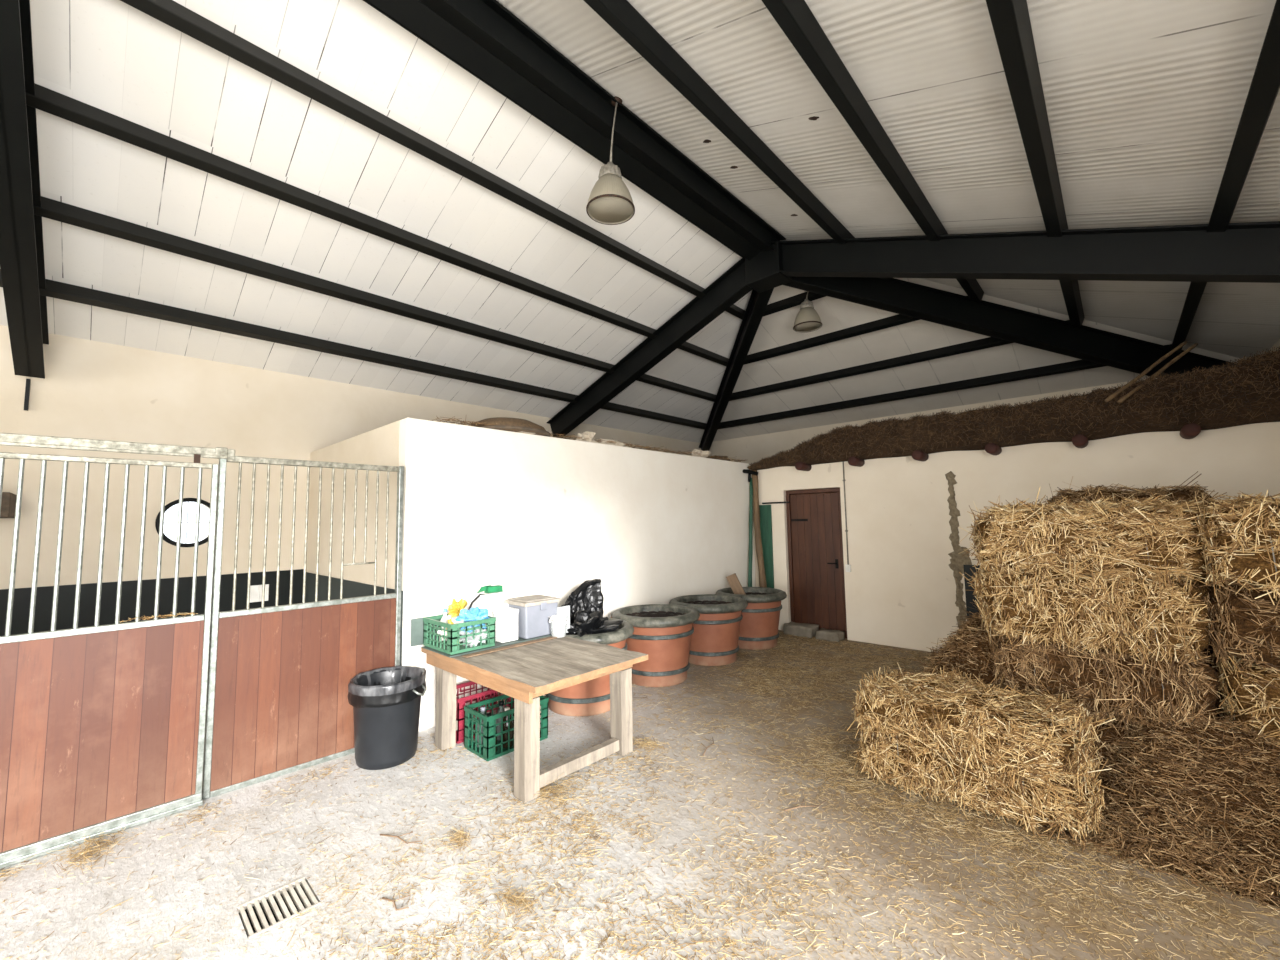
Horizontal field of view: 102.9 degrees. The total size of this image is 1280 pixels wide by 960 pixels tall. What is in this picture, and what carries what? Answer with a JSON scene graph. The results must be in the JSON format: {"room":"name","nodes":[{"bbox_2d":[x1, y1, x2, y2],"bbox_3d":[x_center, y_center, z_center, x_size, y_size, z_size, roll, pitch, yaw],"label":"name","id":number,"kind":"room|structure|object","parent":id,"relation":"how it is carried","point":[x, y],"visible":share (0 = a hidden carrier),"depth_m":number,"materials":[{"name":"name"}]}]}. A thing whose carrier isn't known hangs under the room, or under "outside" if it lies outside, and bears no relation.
{"room":"farm building","nodes":[
{"label":"farm building","id":0,"kind":"room"},
{"bbox_2d":[0,325,700,588],"bbox_3d":[-4.122,0.463,6.037,0.300,3.502,15.970,-5,-6,43],"label":"wall","id":1,"kind":"structure","parent":0,"point":[90,389],"depth_m":5.16,"materials":[{"name":"beige paint"}]},
{"bbox_2d":[0,492,16,517],"bbox_3d":[-5.305,0.210,4.176,0.550,0.200,0.220,-5,-6,43],"label":"timber beam","id":2,"kind":"structure","parent":1,"relation":"attached to","point":[8,503],"depth_m":4.06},
{"bbox_2d":[0,0,48,378],"bbox_3d":[-3.881,-1.975,3.158,4.289,1.878,0.170,-5,-6,43],"label":"rafter","id":3,"kind":"object","parent":1,"relation":"attached to","point":[22,265],"visible":1,"depth_m":3.25,"materials":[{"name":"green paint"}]},
{"bbox_2d":[24,379,30,410],"bbox_3d":[-5.417,-0.755,4.504,0.030,0.280,0.024,-5,-6,43],"label":"bracket","id":4,"kind":"object","parent":1,"relation":"attached to","point":[27,388],"visible":1,"depth_m":4.50,"materials":[{"name":"metal"}]},
{"bbox_2d":[0,569,303,635],"bbox_3d":[-5.313,1.522,4.424,0.019,1.165,4.097,-5,-6,43],"label":"trim","id":5,"kind":"structure","parent":1,"relation":"attached to","point":[44,595],"depth_m":4.89,"materials":[{"name":"black paint"}]},
{"bbox_2d":[155,498,209,546],"bbox_3d":[-4.715,0.445,5.318,0.219,0.510,0.510,-5,-6,43],"label":"window","id":6,"kind":"structure","parent":1,"relation":"in","point":[157,522],"depth_m":5.21,"materials":[{"name":"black metal"}]},
{"bbox_2d":[250,584,268,601],"bbox_3d":[-4.198,1.248,5.609,0.026,0.180,0.180,-5,-6,43],"label":"wall plate","id":7,"kind":"object","parent":1,"relation":"attached to","point":[255,590],"visible":0.71,"depth_m":5.60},
{"bbox_2d":[546,258,751,437],"bbox_3d":[0.013,-1.718,7.299,4.276,1.840,0.160,-5,-6,43],"label":"rafter","id":8,"kind":"object","parent":1,"relation":"attached to","point":[730,287],"visible":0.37,"depth_m":7.05,"materials":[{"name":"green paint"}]},
{"bbox_2d":[33,196,715,401],"bbox_3d":[-3.463,-1.892,4.475,0.115,0.133,14.355,-5,-6,43],"label":"steel purlin","id":9,"kind":"object","parent":8,"relation":"attached to","point":[52,209],"visible":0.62,"depth_m":4.71,"materials":[{"name":"paint"}]},
{"bbox_2d":[120,0,744,319],"bbox_3d":[-2.818,-2.671,2.749,0.115,0.133,12.655,-5,-6,43],"label":"steel purlin","id":10,"kind":"object","parent":8,"relation":"attached to","point":[171,13],"visible":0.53,"depth_m":3.66,"materials":[{"name":"paint"}]},
{"bbox_2d":[699,288,773,450],"bbox_3d":[1.514,-1.620,8.905,0.160,1.771,5.879,-1,-5,-2],"label":"rafter","id":11,"kind":"object","parent":1,"relation":"attached to","point":[758,302],"visible":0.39,"depth_m":7.99,"materials":[{"name":"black metal"}]},
{"bbox_2d":[306,420,399,588],"bbox_3d":[-2.910,0.852,5.143,2.630,2.540,0.150,-5,-6,43],"label":"wall","id":12,"kind":"structure","parent":0,"point":[379,446],"depth_m":4.89,"materials":[{"name":"beige paint"}]},
{"bbox_2d":[305,572,402,665],"bbox_3d":[-2.900,1.546,4.975,2.780,1.130,0.011,-5,-6,43],"label":"trim","id":13,"kind":"structure","parent":12,"relation":"attached to","point":[351,589],"depth_m":5.11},
{"bbox_2d":[202,418,755,799],"bbox_3d":[-0.500,0.855,5.660,0.175,2.540,6.575,-5,-6,43],"label":"wall","id":14,"kind":"structure","parent":0,"point":[525,514],"depth_m":4.38,"materials":[{"name":"white paint"}]},
{"bbox_2d":[0,433,234,458],"bbox_3d":[-3.680,-0.239,2.282,0.072,0.072,2.950,-5,-6,43],"label":"track","id":15,"kind":"object","parent":14,"relation":"attached to","point":[8,439],"visible":1,"depth_m":2.92,"materials":[{"name":"metal"}]},
{"bbox_2d":[0,452,218,868],"bbox_3d":[-3.165,0.863,2.631,0.075,2.112,1.470,-5,-6,43],"label":"gate","id":16,"kind":"object","parent":15,"relation":"hanging from","point":[102,727],"visible":1,"depth_m":2.80,"materials":[{"name":"wood"}]},
{"bbox_2d":[120,612,197,621],"bbox_3d":[-2.828,0.806,3.001,0.127,0.041,0.341,-5,-6,43],"label":"hay wisps","id":17,"kind":"object","parent":16,"relation":"on","point":[192,613],"visible":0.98,"depth_m":3.01,"materials":[{"name":"plant"}]},
{"bbox_2d":[576,431,596,442],"bbox_3d":[-0.603,-0.483,5.760,0.252,0.146,0.304,-1,-5,-5],"label":"stone","id":18,"kind":"object","parent":14,"relation":"on","point":[585,435],"visible":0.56,"depth_m":5.66,"materials":[{"name":"stone"}]},
{"bbox_2d":[597,439,626,446],"bbox_3d":[-0.331,-0.433,6.018,0.235,0.080,0.552,-5,-6,43],"label":"stone","id":19,"kind":"object","parent":14,"relation":"on","point":[618,443],"visible":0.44,"depth_m":5.93,"materials":[{"name":"stone"}]},
{"bbox_2d":[691,449,710,457],"bbox_3d":[0.851,-0.378,7.257,0.259,0.135,0.330,-5,-6,43],"label":"stone","id":20,"kind":"object","parent":14,"relation":"on","point":[704,454],"visible":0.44,"depth_m":7.20,"materials":[{"name":"stone"}]},
{"bbox_2d":[0,628,1279,959],"bbox_3d":[-0.963,2.065,2.952,8.690,0.300,16.370,-5,-6,43],"label":"floor","id":21,"kind":"structure","parent":0,"point":[125,942],"depth_m":2.45,"materials":[{"name":"concrete"}]},
{"bbox_2d":[11,827,137,896],"bbox_3d":[-2.851,1.895,2.599,0.563,0.079,0.422,-5,-6,43],"label":"tuft","id":22,"kind":"object","parent":21,"relation":"on","point":[121,833],"visible":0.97,"depth_m":2.59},
{"bbox_2d":[237,876,320,937],"bbox_3d":[-1.582,1.938,2.230,0.254,0.152,0.256,-5,-6,43],"label":"floor drain","id":23,"kind":"object","parent":21,"relation":"in","point":[257,915],"visible":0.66,"depth_m":2.25,"materials":[{"name":"metal"}]},
{"bbox_2d":[348,666,426,769],"bbox_3d":[-1.811,1.696,3.662,0.511,0.579,0.509,1,-5,-22],"label":"rubbish bin","id":24,"kind":"object","parent":21,"relation":"on","point":[385,701],"visible":1,"depth_m":3.49,"materials":[{"name":"black plastic"}]},
{"bbox_2d":[438,826,480,851],"bbox_3d":[-0.913,1.858,2.646,0.258,0.086,0.194,-2,-5,11],"label":"tuft","id":25,"kind":"object","parent":21,"relation":"on","point":[460,832],"visible":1,"depth_m":2.65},
{"bbox_2d":[456,681,513,743],"bbox_3d":[-1.330,1.854,4.158,0.338,0.330,0.508,-5,-6,43],"label":"plastic crate","id":26,"kind":"object","parent":21,"relation":"on","point":[460,702],"visible":0.3,"depth_m":4.02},
{"bbox_2d":[464,694,548,760],"bbox_3d":[-1.010,1.840,3.870,0.338,0.300,0.528,-5,-6,43],"label":"plastic crate","id":27,"kind":"object","parent":21,"relation":"on","point":[486,752],"visible":0.65,"depth_m":3.70,"materials":[{"name":"plastic"}]},
{"bbox_2d":[477,706,485,746],"bbox_3d":[-1.177,1.839,3.801,0.089,0.274,0.100,-1,-5,-2],"label":"bottle","id":28,"kind":"object","parent":27,"relation":"in","point":[482,709],"visible":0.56,"depth_m":3.77,"materials":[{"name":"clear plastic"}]},
{"bbox_2d":[496,701,504,740],"bbox_3d":[-1.067,1.847,3.916,0.089,0.273,0.098,-1,-5,-2],"label":"bottle","id":29,"kind":"object","parent":27,"relation":"in","point":[501,703],"visible":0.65,"depth_m":3.88,"materials":[{"name":"clear glass"}]},
{"bbox_2d":[503,707,512,747],"bbox_3d":[-0.987,1.833,3.783,0.090,0.270,0.090,-7,-8,43],"label":"bottle","id":30,"kind":"object","parent":27,"relation":"in","point":[505,725],"visible":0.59,"depth_m":3.75,"materials":[{"name":"clear glass"}]},
{"bbox_2d":[493,874,544,924],"bbox_3d":[-0.528,1.822,2.223,0.215,0.075,0.260,1,-5,-23],"label":"tuft","id":31,"kind":"object","parent":21,"relation":"on","point":[519,901],"visible":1,"depth_m":2.21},
{"bbox_2d":[421,635,647,802],"bbox_3d":[-0.822,1.625,3.799,1.528,0.715,0.975,-5,-6,43],"label":"work table","id":32,"kind":"object","parent":21,"relation":"on","point":[524,673],"depth_m":3.51,"materials":[{"name":"brown wood"}]},
{"bbox_2d":[410,617,440,646],"bbox_3d":[-1.690,1.198,4.073,0.012,0.210,0.280,-5,-6,43],"label":"sheet","id":33,"kind":"object","parent":32,"relation":"on","point":[417,624],"visible":0.5,"depth_m":4.00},
{"bbox_2d":[422,632,561,657],"bbox_3d":[-1.189,1.307,4.172,0.480,0.010,1.000,-5,-6,43],"label":"tray","id":34,"kind":"object","parent":32,"relation":"on","point":[497,644],"visible":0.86,"depth_m":3.95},
{"bbox_2d":[423,614,495,654],"bbox_3d":[-1.415,1.184,3.987,0.468,0.215,0.368,-5,-6,43],"label":"plastic crate","id":35,"kind":"object","parent":34,"relation":"on","point":[452,646],"visible":0.88,"depth_m":3.87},
{"bbox_2d":[439,609,446,641],"bbox_3d":[-1.559,1.161,4.063,0.069,0.248,0.141,0,-5,-16],"label":"bottle","id":36,"kind":"object","parent":35,"relation":"in","point":[444,618],"visible":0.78,"depth_m":4.07,"materials":[{"name":"white plastic"}]},
{"bbox_2d":[448,599,467,617],"bbox_3d":[-1.470,1.048,4.088,0.146,0.199,0.157,-5,-6,43],"label":"glove","id":37,"kind":"object","parent":35,"relation":"in","point":[454,609],"visible":0.65,"depth_m":4.05,"materials":[{"name":"plastic"}]},
{"bbox_3d":[-1.289,1.193,3.935,0.281,0.189,0.254,-5,-6,43],"label":"plastic bag","id":38,"kind":"object","parent":35,"relation":"in","visible":0},
{"bbox_2d":[455,607,488,632],"bbox_3d":[-1.283,1.074,3.950,0.209,0.196,0.269,-5,-6,43],"label":"plastic bag","id":39,"kind":"object","parent":38,"relation":"on","point":[473,614],"visible":0.69,"depth_m":3.90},
{"bbox_2d":[464,602,508,639],"bbox_3d":[-1.302,1.183,4.327,0.308,0.270,0.348,-5,-6,43],"label":"cardboard box","id":40,"kind":"object","parent":34,"relation":"on","point":[491,607],"visible":0.07,"depth_m":4.20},
{"bbox_2d":[466,591,509,605],"bbox_3d":[-1.298,1.006,4.364,0.228,0.085,0.288,-5,-6,37],"label":"cardboard box","id":41,"kind":"object","parent":40,"relation":"on","point":[496,597],"visible":0.76,"depth_m":4.28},
{"bbox_2d":[477,585,502,592],"bbox_3d":[-1.285,0.925,4.341,0.069,0.065,0.222,-5,-6,43],"label":"brush","id":42,"kind":"object","parent":41,"relation":"on","point":[488,588],"visible":1,"depth_m":4.33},
{"bbox_2d":[493,607,518,642],"bbox_3d":[-1.091,1.177,4.143,0.138,0.245,0.158,-5,-6,43],"label":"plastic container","id":43,"kind":"object","parent":34,"relation":"on","point":[506,623],"visible":0.94,"depth_m":4.09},
{"bbox_2d":[503,594,560,638],"bbox_3d":[-0.919,1.161,4.353,0.335,0.305,0.360,-5,-6,43],"label":"storage box","id":44,"kind":"object","parent":34,"relation":"on","point":[535,611],"visible":0.96,"depth_m":4.23,"materials":[{"name":"grey plastic"}]},
{"bbox_2d":[549,614,566,625],"bbox_3d":[-0.687,1.222,4.279,0.168,0.181,0.169,1,-5,-25],"label":"tub","id":45,"kind":"object","parent":32,"relation":"on","point":[558,619],"visible":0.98,"depth_m":4.24,"materials":[{"name":"white plastic"}]},
{"bbox_2d":[536,774,582,811],"bbox_3d":[-0.554,1.888,3.096,0.438,0.086,0.287,-5,-6,43],"label":"tuft","id":46,"kind":"object","parent":21,"relation":"on","point":[555,786],"visible":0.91,"depth_m":3.07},
{"bbox_2d":[545,674,609,716],"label":"plant pot","id":47,"kind":"object","parent":21,"relation":"on","point":[589,698],"depth_m":4.37,"materials":[{"name":"ceramic"}]},
{"bbox_2d":[559,618,633,649],"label":"plant pot","id":48,"kind":"object","parent":21,"relation":"on","point":[617,638],"depth_m":4.41,"materials":[{"name":"ceramic"}]},
{"bbox_2d":[559,579,603,623],"bbox_3d":[-0.582,1.278,4.929,0.481,0.606,0.146,3,-6,-37],"label":"plastic sack","id":49,"kind":"object","parent":48,"relation":"in","point":[588,596],"visible":0.43,"depth_m":4.97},
{"bbox_2d":[556,610,622,636],"bbox_3d":[-0.499,1.412,4.645,0.753,0.454,0.795,-5,-6,43],"label":"plastic bag","id":50,"kind":"object","parent":48,"relation":"in","point":[584,623],"visible":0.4,"depth_m":4.52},
{"bbox_2d":[0,631,1279,959],"bbox_3d":[1.289,1.896,3.288,5.478,0.126,7.374,-5,-6,43],"label":"straw","id":51,"kind":"object","parent":21,"relation":"on","point":[996,832],"visible":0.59,"depth_m":2.48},
{"bbox_2d":[633,732,667,751],"bbox_3d":[0.008,1.928,3.776,0.496,0.088,0.291,-5,-6,43],"label":"tuft","id":52,"kind":"object","parent":21,"relation":"on","point":[638,738],"visible":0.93,"depth_m":3.74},
{"bbox_2d":[612,604,699,686],"bbox_3d":[0.171,1.747,5.433,0.946,0.702,0.946,2,-5,-31],"label":"plant pot","id":53,"kind":"object","parent":21,"relation":"on","point":[663,632],"visible":0.78,"depth_m":5.11,"materials":[{"name":"ceramic"}]},
{"bbox_2d":[669,594,747,665],"bbox_3d":[0.828,1.795,6.145,0.946,0.702,0.946,0,-5,-16],"label":"plant pot","id":54,"kind":"object","parent":21,"relation":"on","point":[715,636],"visible":0.8,"depth_m":5.82,"materials":[{"name":"ceramic"}]},
{"bbox_2d":[748,478,752,586],"bbox_3d":[1.671,1.108,7.713,0.072,2.307,0.356,-3,-5,28],"label":"pole","id":55,"kind":"object","parent":21,"relation":"on","point":[751,482],"visible":0.76,"depth_m":7.75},
{"bbox_2d":[715,587,786,649],"bbox_3d":[1.493,1.841,6.836,0.946,0.702,0.946,-1,-5,0],"label":"plant pot","id":56,"kind":"object","parent":21,"relation":"on","point":[759,624],"visible":0.68,"depth_m":6.50,"materials":[{"name":"ceramic"}]},
{"bbox_2d":[726,573,745,594],"bbox_3d":[1.365,1.567,6.913,0.381,0.604,0.055,-2,-5,13],"label":"wooden board","id":57,"kind":"object","parent":56,"relation":"on","point":[733,580],"visible":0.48,"depth_m":6.93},
{"bbox_2d":[752,470,766,587],"bbox_3d":[1.821,1.047,7.731,0.121,2.428,0.330,0,-5,-7],"label":"pole","id":58,"kind":"object","parent":21,"relation":"on","point":[756,512],"visible":0.7,"depth_m":7.76,"materials":[{"name":"wood"}]},
{"bbox_2d":[759,505,773,587],"bbox_3d":[1.954,1.323,7.819,0.200,1.880,0.024,-5,-6,43],"label":"plank","id":59,"kind":"object","parent":21,"relation":"on","point":[765,510],"visible":0.51,"depth_m":7.82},
{"bbox_2d":[783,622,818,637],"bbox_3d":[2.311,2.143,7.308,0.441,0.150,0.278,-5,-6,43],"label":"stone step","id":60,"kind":"structure","parent":21,"relation":"on","point":[807,630],"depth_m":7.22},
{"bbox_2d":[816,628,844,641],"bbox_3d":[2.609,2.127,7.001,0.321,0.121,0.231,-5,-6,43],"label":"stone step","id":61,"kind":"structure","parent":21,"relation":"on","point":[823,634],"depth_m":6.94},
{"bbox_2d":[845,662,1126,848],"bbox_3d":[1.983,1.562,3.060,1.374,0.754,0.917,-5,-6,43],"label":"bale","id":62,"kind":"object","parent":21,"relation":"on","point":[1026,758],"visible":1,"depth_m":2.82},
{"bbox_2d":[911,605,1279,916],"bbox_3d":[2.861,1.362,3.074,2.862,1.192,1.958,-5,-6,43],"label":"heap","id":63,"kind":"object","parent":21,"relation":"on","point":[1209,812],"visible":0.48,"depth_m":2.54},
{"bbox_2d":[1090,716,1136,778],"bbox_3d":[2.872,1.634,3.197,1.161,0.642,0.909,-5,-6,43],"label":"bale","id":64,"kind":"object","parent":21,"relation":"on","point":[1109,735],"visible":0.05,"depth_m":2.96},
{"bbox_2d":[979,628,1233,747],"bbox_3d":[2.860,1.232,3.269,1.203,0.670,0.901,-5,-6,43],"label":"bale","id":65,"kind":"object","parent":64,"relation":"on","point":[1122,689],"visible":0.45,"depth_m":2.92},
{"bbox_2d":[959,562,1218,668],"bbox_3d":[2.843,0.768,3.286,0.918,0.650,1.238,4,-7,-44],"label":"bale","id":66,"kind":"object","parent":65,"relation":"on","point":[1111,615],"visible":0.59,"depth_m":2.97},
{"bbox_2d":[959,487,1212,591],"bbox_3d":[2.817,0.378,3.322,1.237,0.661,1.013,-5,-6,43],"label":"bale","id":67,"kind":"object","parent":66,"relation":"on","point":[1144,537],"visible":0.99,"depth_m":3.02},
{"bbox_2d":[0,0,1279,442],"bbox_3d":[-0.999,-2.255,3.308,9.040,1.721,16.620,-5,-6,43],"label":"ceiling","id":68,"kind":"structure","parent":0,"point":[110,56],"depth_m":3.97,"materials":[{"name":"wood"}]},
{"bbox_2d":[0,271,706,429],"bbox_3d":[-3.786,-1.502,5.338,0.115,0.133,15.205,-5,-6,43],"label":"steel purlin","id":69,"kind":"object","parent":68,"relation":"attached to","point":[54,289],"visible":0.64,"depth_m":5.41,"materials":[{"name":"paint"}]},
{"bbox_2d":[25,83,728,366],"bbox_3d":[-3.141,-2.281,3.612,0.115,0.133,13.505,-5,-6,43],"label":"steel purlin","id":70,"kind":"object","parent":68,"relation":"attached to","point":[47,100],"visible":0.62,"depth_m":4.01,"materials":[{"name":"paint"}]},
{"bbox_2d":[363,0,785,259],"bbox_3d":[-2.483,-2.996,1.798,0.458,0.245,11.700,-5,-6,43],"label":"ridge beam","id":71,"kind":"structure","parent":68,"relation":"attached to","point":[484,38],"depth_m":3.81,"materials":[{"name":"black metal"}]},
{"bbox_2d":[586,96,634,224],"bbox_3d":[-0.227,-2.474,3.846,0.364,0.937,0.364,-5,-6,43],"label":"pendant lamp","id":72,"kind":"object","parent":71,"relation":"hanging from","point":[610,202],"visible":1,"depth_m":3.75,"materials":[{"name":"beige"}]},
{"bbox_2d":[745,242,791,292],"bbox_3d":[1.516,-2.496,6.016,0.440,0.360,0.320,-5,-6,43],"label":"plate","id":73,"kind":"object","parent":71,"relation":"attached to","point":[762,272],"visible":0.77,"depth_m":5.91,"materials":[{"name":"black metal"}]},
{"bbox_2d":[761,0,983,301],"bbox_3d":[-0.571,-2.519,1.205,0.126,0.141,13.505,-5,-6,43],"label":"steel purlin","id":74,"kind":"object","parent":68,"relation":"attached to","point":[795,18],"visible":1,"depth_m":3.21,"materials":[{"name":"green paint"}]},
{"bbox_2d":[986,0,1084,326],"bbox_3d":[0.345,-2.245,0.908,0.126,0.141,14.355,-5,-6,43],"label":"steel purlin","id":75,"kind":"object","parent":68,"relation":"attached to","point":[1010,19],"visible":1,"depth_m":2.87,"materials":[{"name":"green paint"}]},
{"bbox_2d":[706,378,1156,579],"bbox_3d":[4.581,0.561,8.984,8.940,3.502,0.250,-5,-6,43],"label":"wall","id":76,"kind":"structure","parent":0,"point":[753,449],"depth_m":10.29,"materials":[{"name":"beige paint"}]},
{"bbox_2d":[784,277,1229,377],"bbox_3d":[4.465,-1.868,6.133,5.894,1.829,0.160,-1,-5,-2],"label":"rafter","id":77,"kind":"object","parent":76,"relation":"attached to","point":[893,295],"visible":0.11,"depth_m":6.11,"materials":[{"name":"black metal"}]},
{"bbox_2d":[763,291,825,315],"bbox_3d":[2.215,-2.427,6.756,1.720,0.133,0.115,-5,-6,43],"label":"steel purlin","id":78,"kind":"object","parent":77,"relation":"attached to","point":[796,300],"visible":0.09,"depth_m":6.88,"materials":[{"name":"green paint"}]},
{"bbox_2d":[793,291,821,331],"bbox_3d":[2.178,-2.256,6.656,0.364,0.543,0.364,-5,-6,43],"label":"pendant lamp","id":79,"kind":"object","parent":78,"relation":"hanging from","point":[807,319],"visible":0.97,"depth_m":6.57,"materials":[{"name":"beige"}]},
{"bbox_2d":[744,296,967,364],"bbox_3d":[2.809,-2.070,7.355,3.440,0.133,0.115,-5,-6,43],"label":"steel purlin","id":80,"kind":"object","parent":77,"relation":"attached to","point":[899,319],"visible":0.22,"depth_m":7.34,"materials":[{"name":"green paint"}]},
{"bbox_2d":[729,320,1069,400],"bbox_3d":[3.404,-1.714,7.955,5.160,0.133,0.115,-5,-6,43],"label":"steel purlin","id":81,"kind":"object","parent":77,"relation":"attached to","point":[989,342],"visible":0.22,"depth_m":7.71,"materials":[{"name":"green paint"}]},
{"bbox_2d":[718,344,1171,428],"bbox_3d":[3.998,-1.357,8.554,6.880,0.133,0.115,-5,-6,43],"label":"steel purlin","id":82,"kind":"object","parent":77,"relation":"attached to","point":[1078,365],"visible":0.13,"depth_m":8.00,"materials":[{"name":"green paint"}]},
{"bbox_2d":[754,422,1279,651],"bbox_3d":[3.889,0.865,6.177,5.560,2.460,0.248,-5,-6,43],"label":"wall","id":83,"kind":"structure","parent":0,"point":[905,586],"depth_m":6.23,"materials":[{"name":"white paint"}]},
{"bbox_2d":[795,462,811,470],"bbox_3d":[2.354,-0.195,7.355,0.126,0.126,0.302,-5,-6,43],"label":"log","id":84,"kind":"object","parent":83,"relation":"attached to","point":[801,466],"visible":0.95,"depth_m":7.27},
{"bbox_2d":[786,488,846,638],"bbox_3d":[2.555,1.174,7.390,0.852,2.086,0.124,-5,-6,43],"label":"door","id":85,"kind":"structure","parent":83,"relation":"attached to","point":[814,520],"depth_m":7.40,"materials":[{"name":"brown wood"}]},
{"bbox_2d":[842,462,850,571],"bbox_3d":[2.839,0.496,7.036,0.070,1.530,0.035,-5,-6,43],"label":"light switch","id":86,"kind":"object","parent":83,"relation":"attached to","point":[847,566],"visible":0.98,"depth_m":7.01,"materials":[{"name":"white plastic"}]},
{"bbox_2d":[848,457,864,466],"bbox_3d":[2.902,-0.246,6.843,0.126,0.126,0.302,-5,-6,43],"label":"log","id":87,"kind":"object","parent":83,"relation":"attached to","point":[853,461],"visible":0.97,"depth_m":6.75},
{"bbox_2d":[912,450,928,461],"bbox_3d":[3.469,-0.299,6.312,0.126,0.126,0.302,-5,-6,43],"label":"log","id":88,"kind":"object","parent":83,"relation":"attached to","point":[918,455],"visible":0.99,"depth_m":6.22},
{"bbox_2d":[963,565,980,620],"bbox_3d":[4.854,1.451,5.082,2.740,1.080,0.019,-5,-6,43],"label":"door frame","id":89,"kind":"structure","parent":83,"relation":"attached to","point":[970,597],"depth_m":5.99,"materials":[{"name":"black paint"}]},
{"bbox_2d":[985,443,1001,454],"bbox_3d":[4.018,-0.351,5.797,0.126,0.126,0.302,-5,-6,43],"label":"log","id":90,"kind":"object","parent":83,"relation":"attached to","point":[991,448],"visible":1,"depth_m":5.70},
{"bbox_2d":[747,347,1279,470],"bbox_3d":[3.910,-0.651,6.350,5.501,0.694,0.875,-5,-6,43],"label":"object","id":91,"kind":"object","parent":83,"relation":"on","point":[1247,391],"visible":0.99,"depth_m":5.28,"materials":[{"name":"plant"}]},
{"bbox_2d":[1104,341,1187,401],"bbox_3d":[5.083,-1.092,5.115,0.962,0.638,0.042,-1,-5,-5],"label":"cane","id":92,"kind":"object","parent":91,"relation":"on","point":[1181,345],"visible":1,"depth_m":5.10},
{"bbox_2d":[1117,343,1197,403],"bbox_3d":[5.142,-1.063,5.058,0.949,0.628,0.042,0,-5,-6],"label":"cane","id":93,"kind":"object","parent":91,"relation":"on","point":[1193,346],"visible":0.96,"depth_m":5.05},
{"bbox_2d":[1072,434,1087,447],"bbox_3d":[4.565,-0.402,5.285,0.126,0.126,0.302,-5,-6,43],"label":"log","id":94,"kind":"object","parent":83,"relation":"attached to","point":[1079,441],"visible":1,"depth_m":5.19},
{"bbox_2d":[1180,423,1200,438],"bbox_3d":[5.132,-0.455,4.753,0.126,0.126,0.302,-5,-6,43],"label":"log","id":95,"kind":"object","parent":83,"relation":"attached to","point":[1189,431],"visible":1,"depth_m":4.66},
{"bbox_2d":[1270,339,1279,350],"bbox_3d":[2.169,-0.126,0.144,0.300,3.502,15.970,-5,-6,43],"label":"wall","id":96,"kind":"structure","parent":0,"point":[1277,344],"depth_m":5.46,"materials":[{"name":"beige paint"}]},
{"bbox_2d":[771,221,1279,282],"bbox_3d":[2.957,-1.993,4.541,4.276,1.840,0.160,-5,-6,43],"label":"rafter","id":97,"kind":"object","parent":96,"relation":"attached to","point":[1246,251],"visible":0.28,"depth_m":4.08,"materials":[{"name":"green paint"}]},
{"bbox_2d":[583,0,854,243],"bbox_3d":[-1.486,-2.793,1.501,0.126,0.141,12.655,-5,-6,43],"label":"steel purlin","id":98,"kind":"object","parent":97,"relation":"attached to","point":[620,15],"visible":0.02,"depth_m":3.54,"materials":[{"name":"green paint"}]},
{"bbox_2d":[1171,0,1279,351],"bbox_3d":[1.260,-1.971,0.612,0.126,0.141,15.205,-5,-6,43],"label":"steel purlin","id":99,"kind":"object","parent":97,"relation":"attached to","point":[1265,84],"visible":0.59,"depth_m":2.67,"materials":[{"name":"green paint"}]},
{"bbox_3d":[3.569,1.223,3.729,1.173,0.551,0.794,-5,-6,43],"label":"bale","id":100,"kind":"object","parent":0,"visible":0},
{"bbox_3d":[3.545,0.834,3.727,1.178,0.558,0.738,-5,-6,43],"label":"bale","id":101,"kind":"object","parent":100,"relation":"on","visible":0},
{"bbox_2d":[1040,471,1227,506],"bbox_3d":[3.499,0.342,3.719,0.771,0.800,1.049,3,-6,-43],"label":"bale","id":102,"kind":"object","parent":101,"relation":"on","point":[1185,492],"visible":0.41,"depth_m":3.56},
{"bbox_3d":[-0.237,-0.159,8.098,2.630,0.110,7.710,-5,-6,43],"label":"ceiling","id":103,"kind":"structure","parent":0,"visible":0},
{"bbox_2d":[469,417,549,436],"bbox_3d":[-1.360,-0.529,5.198,0.880,0.160,0.880,-5,-6,43],"label":"hoop","id":104,"kind":"object","parent":103,"relation":"on","point":[499,423],"visible":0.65,"depth_m":4.87},
{"bbox_2d":[430,416,746,461],"bbox_3d":[-0.194,-0.401,6.411,0.697,0.163,5.153,-5,-6,43],"label":"straw","id":105,"kind":"object","parent":103,"relation":"on","point":[446,420],"visible":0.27,"depth_m":5.76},
{"bbox_3d":[3.602,1.550,2.547,1.046,0.567,0.863,-5,-6,43],"label":"bale","id":106,"kind":"object","parent":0,"visible":0},
{"bbox_2d":[1208,646,1279,746],"bbox_3d":[3.585,1.173,2.597,1.025,0.692,0.902,-5,-6,37],"label":"bale","id":107,"kind":"object","parent":106,"relation":"on","point":[1257,693],"visible":0.52,"depth_m":2.60},
{"bbox_2d":[1201,579,1279,674],"bbox_3d":[3.562,0.733,2.622,1.157,0.603,0.877,-5,-6,43],"label":"bale","id":108,"kind":"object","parent":107,"relation":"on","point":[1248,627],"visible":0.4,"depth_m":2.63},
{"bbox_2d":[1186,490,1279,604],"bbox_3d":[3.517,0.299,2.591,0.975,0.633,1.057,3,-6,-42],"label":"bale","id":109,"kind":"object","parent":108,"relation":"on","point":[1244,531],"visible":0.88,"depth_m":2.57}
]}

